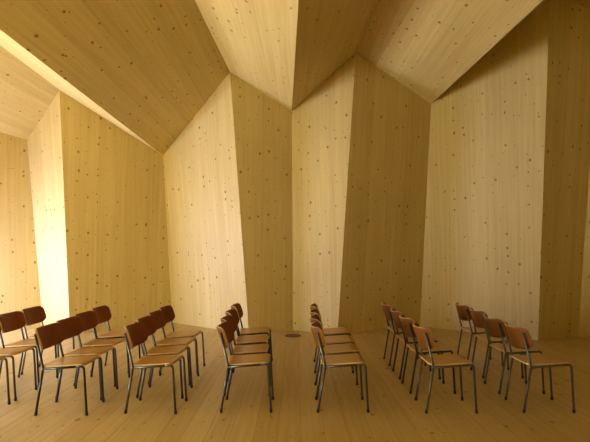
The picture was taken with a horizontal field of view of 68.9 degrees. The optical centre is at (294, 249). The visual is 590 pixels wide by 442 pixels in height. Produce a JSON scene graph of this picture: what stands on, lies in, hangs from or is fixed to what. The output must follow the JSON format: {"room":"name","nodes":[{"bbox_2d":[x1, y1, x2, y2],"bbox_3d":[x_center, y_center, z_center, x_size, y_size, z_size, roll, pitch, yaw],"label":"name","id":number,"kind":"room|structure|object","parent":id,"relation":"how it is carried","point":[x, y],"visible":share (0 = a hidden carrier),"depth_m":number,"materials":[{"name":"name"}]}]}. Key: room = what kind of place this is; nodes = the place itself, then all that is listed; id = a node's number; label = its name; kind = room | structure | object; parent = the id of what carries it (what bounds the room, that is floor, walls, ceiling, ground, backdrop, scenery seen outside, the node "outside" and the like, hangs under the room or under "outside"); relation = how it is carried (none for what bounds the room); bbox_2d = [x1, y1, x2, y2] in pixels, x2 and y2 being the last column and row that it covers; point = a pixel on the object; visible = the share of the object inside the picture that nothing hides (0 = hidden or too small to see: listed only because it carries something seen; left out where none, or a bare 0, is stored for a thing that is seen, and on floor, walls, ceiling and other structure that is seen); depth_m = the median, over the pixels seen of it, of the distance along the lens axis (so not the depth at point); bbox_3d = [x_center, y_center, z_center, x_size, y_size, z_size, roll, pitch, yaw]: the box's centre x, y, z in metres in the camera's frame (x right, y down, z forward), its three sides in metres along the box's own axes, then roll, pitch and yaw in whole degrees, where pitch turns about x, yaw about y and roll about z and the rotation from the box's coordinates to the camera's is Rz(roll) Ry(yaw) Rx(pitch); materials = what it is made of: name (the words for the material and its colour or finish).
{"room":"house of worship","nodes":[
{"label":"house of worship","id":0,"kind":"room"},
{"bbox_2d":[0,0,589,339],"bbox_3d":[0.123,-1.570,7.656,12.536,6.100,2.151,0,0,6],"label":"wall","id":1,"kind":"structure","parent":0,"point":[349,201],"depth_m":7.63,"materials":[{"name":"brown wood"}]},
{"bbox_2d":[0,0,589,154],"bbox_3d":[0.025,-3.108,3.413,12.450,3.385,10.025,0,0,0],"label":"ceiling","id":2,"kind":"structure","parent":0,"point":[147,68],"depth_m":5.68,"materials":[{"name":"brown wood"}]},
{"bbox_2d":[0,323,589,441],"bbox_3d":[0.025,1.580,3.579,12.450,0.200,10.357,0,0,0],"label":"floor","id":3,"kind":"structure","parent":0,"point":[394,415],"depth_m":4.26,"materials":[{"name":"brown wood"}]},
{"bbox_2d":[0,357,10,404],"bbox_3d":[-3.000,1.093,3.958,0.539,0.776,0.405,0,0,0],"label":"chair","id":4,"kind":"object","parent":3,"relation":"on","point":[1,358],"visible":1,"depth_m":4.12,"materials":[{"name":"grey metal"}]},
{"bbox_2d":[0,326,37,400],"bbox_3d":[-3.000,1.093,4.388,0.539,0.776,0.405,0,0,0],"label":"chair","id":5,"kind":"object","parent":3,"relation":"on","point":[8,352],"visible":0.99,"depth_m":4.39,"materials":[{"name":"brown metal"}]},
{"bbox_2d":[0,311,58,386],"bbox_3d":[-3.015,1.093,4.819,0.539,0.776,0.405,0,0,2],"label":"chair","id":6,"kind":"object","parent":3,"relation":"on","point":[15,320],"visible":0.72,"depth_m":4.86,"materials":[{"name":"brown wood"}]},
{"bbox_2d":[21,306,74,374],"bbox_3d":[-3.040,1.093,5.269,0.539,0.776,0.405,0,0,2],"label":"chair","id":7,"kind":"object","parent":3,"relation":"on","point":[33,315],"visible":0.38,"depth_m":5.32,"materials":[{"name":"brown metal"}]},
{"bbox_2d":[34,323,104,415],"bbox_3d":[-2.122,1.093,4.018,0.539,0.776,0.405,0,0,0],"label":"chair","id":8,"kind":"object","parent":3,"relation":"on","point":[46,336],"visible":1,"depth_m":4.02,"materials":[{"name":"brown wood"}]},
{"bbox_2d":[55,316,118,400],"bbox_3d":[-2.155,1.093,4.419,0.539,0.776,0.405,0,0,3],"label":"chair","id":9,"kind":"object","parent":3,"relation":"on","point":[72,326],"visible":0.73,"depth_m":4.50,"materials":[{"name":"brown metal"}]},
{"bbox_2d":[73,311,129,386],"bbox_3d":[-2.190,1.093,4.840,0.539,0.776,0.405,0,0,4],"label":"chair","id":10,"kind":"object","parent":3,"relation":"on","point":[89,320],"visible":0.67,"depth_m":4.91,"materials":[{"name":"brown wood"}]},
{"bbox_2d":[90,305,140,372],"bbox_3d":[-2.235,1.093,5.319,0.539,0.776,0.405,0,0,3],"label":"chair","id":11,"kind":"object","parent":3,"relation":"on","point":[103,313],"visible":0.51,"depth_m":5.40,"materials":[{"name":"brown wood"}]},
{"bbox_2d":[124,322,187,413],"bbox_3d":[-1.330,1.093,4.059,0.539,0.776,0.405,0,0,2],"label":"chair","id":12,"kind":"object","parent":3,"relation":"on","point":[135,334],"visible":1,"depth_m":4.07,"materials":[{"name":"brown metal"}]},
{"bbox_2d":[135,316,192,398],"bbox_3d":[-1.375,1.093,4.469,0.539,0.776,0.405,0,0,2],"label":"chair","id":13,"kind":"object","parent":3,"relation":"on","point":[149,321],"visible":0.72,"depth_m":4.53,"materials":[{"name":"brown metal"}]},
{"bbox_2d":[147,310,198,385],"bbox_3d":[-1.400,1.093,4.889,0.539,0.776,0.405,0,0,3],"label":"chair","id":14,"kind":"object","parent":3,"relation":"on","point":[159,316],"visible":0.67,"depth_m":4.97,"materials":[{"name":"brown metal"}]},
{"bbox_2d":[158,305,204,373],"bbox_3d":[-1.420,1.093,5.329,0.539,0.776,0.405,0,0,2],"label":"chair","id":15,"kind":"object","parent":3,"relation":"on","point":[168,310],"visible":0.67,"depth_m":5.42,"materials":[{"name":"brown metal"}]},
{"bbox_2d":[216,322,273,412],"bbox_3d":[-0.475,1.093,4.088,0.539,0.776,0.405,0,0,0],"label":"chair","id":16,"kind":"object","parent":3,"relation":"on","point":[225,330],"visible":1,"depth_m":4.02,"materials":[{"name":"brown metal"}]},
{"bbox_2d":[220,315,270,395],"bbox_3d":[-0.515,1.093,4.528,0.539,0.776,0.405,0,0,0],"label":"chair","id":17,"kind":"object","parent":3,"relation":"on","point":[257,348],"visible":0.59,"depth_m":4.54,"materials":[{"name":"brown wood"}]},
{"bbox_2d":[225,309,270,381],"bbox_3d":[-0.545,1.093,5.008,0.539,0.776,0.405,0,0,0],"label":"chair","id":18,"kind":"object","parent":3,"relation":"on","point":[259,339],"visible":0.66,"depth_m":5.04,"materials":[{"name":"brown wood"}]},
{"bbox_2d":[231,303,272,360],"bbox_3d":[-0.565,1.093,5.568,0.539,0.776,0.405,0,0,0],"label":"chair","id":19,"kind":"object","parent":3,"relation":"on","point":[242,331],"visible":0.77,"depth_m":5.60,"materials":[{"name":"brown wood"}]},
{"bbox_2d":[285,334,300,336],"bbox_3d":[-0.034,1.476,7.404,0.258,0.008,0.173,0,0,0],"label":"floor outlet","id":20,"kind":"object","parent":3,"relation":"in","point":[286,335],"visible":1,"depth_m":7.40,"materials":[{"name":"brown metal"}]},
{"bbox_2d":[310,303,351,368],"bbox_3d":[0.457,1.093,5.528,0.539,0.776,0.405,0,0,0],"label":"chair","id":21,"kind":"object","parent":3,"relation":"on","point":[340,330],"visible":0.59,"depth_m":5.46,"materials":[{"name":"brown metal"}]},
{"bbox_2d":[310,309,354,380],"bbox_3d":[0.440,1.093,4.998,0.539,0.776,0.405,0,0,0],"label":"chair","id":22,"kind":"object","parent":3,"relation":"on","point":[343,338],"visible":0.53,"depth_m":4.99,"materials":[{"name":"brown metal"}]},
{"bbox_2d":[310,315,360,393],"bbox_3d":[0.425,1.093,4.548,0.539,0.776,0.405,0,0,0],"label":"chair","id":23,"kind":"object","parent":3,"relation":"on","point":[347,348],"visible":0.62,"depth_m":4.53,"materials":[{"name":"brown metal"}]},
{"bbox_2d":[310,322,369,412],"bbox_3d":[0.410,1.093,4.088,0.539,0.776,0.405,0,0,0],"label":"chair","id":24,"kind":"object","parent":3,"relation":"on","point":[348,360],"visible":1,"depth_m":3.96,"materials":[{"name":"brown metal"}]},
{"bbox_2d":[381,302,425,365],"bbox_3d":[1.410,1.093,5.668,0.539,0.776,0.405,0,0,0],"label":"chair","id":25,"kind":"object","parent":3,"relation":"on","point":[386,308],"visible":0.64,"depth_m":5.55,"materials":[{"name":"brown wood"}]},
{"bbox_2d":[390,308,440,379],"bbox_3d":[1.400,1.093,5.088,0.539,0.776,0.405,0,0,0],"label":"chair","id":26,"kind":"object","parent":3,"relation":"on","point":[395,314],"visible":0.59,"depth_m":4.98,"materials":[{"name":"brown wood"}]},
{"bbox_2d":[399,314,455,393],"bbox_3d":[1.390,1.093,4.598,0.539,0.776,0.405,0,0,0],"label":"chair","id":27,"kind":"object","parent":3,"relation":"on","point":[407,323],"visible":0.83,"depth_m":4.47,"materials":[{"name":"brown wood"}]},
{"bbox_2d":[413,322,477,413],"bbox_3d":[1.390,1.093,4.068,0.539,0.776,0.405,0,0,0],"label":"chair","id":28,"kind":"object","parent":3,"relation":"on","point":[424,336],"visible":1,"depth_m":3.95,"materials":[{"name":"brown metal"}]},
{"bbox_2d":[455,302,502,365],"bbox_3d":[2.390,1.093,5.648,0.539,0.776,0.405,0,0,0],"label":"chair","id":29,"kind":"object","parent":3,"relation":"on","point":[463,311],"visible":0.59,"depth_m":5.54,"materials":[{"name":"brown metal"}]},
{"bbox_2d":[470,307,523,378],"bbox_3d":[2.370,1.093,5.128,0.539,0.776,0.405,0,0,0],"label":"chair","id":30,"kind":"object","parent":3,"relation":"on","point":[477,317],"visible":0.58,"depth_m":5.03,"materials":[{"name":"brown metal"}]},
{"bbox_2d":[483,314,544,393],"bbox_3d":[2.300,1.093,4.588,0.539,0.776,0.405,0,0,0],"label":"chair","id":31,"kind":"object","parent":3,"relation":"on","point":[494,327],"visible":0.73,"depth_m":4.47,"materials":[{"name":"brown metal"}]},
{"bbox_2d":[504,322,575,412],"bbox_3d":[2.280,1.093,4.078,0.539,0.776,0.405,0,0,0],"label":"chair","id":32,"kind":"object","parent":3,"relation":"on","point":[519,337],"visible":1,"depth_m":3.98,"materials":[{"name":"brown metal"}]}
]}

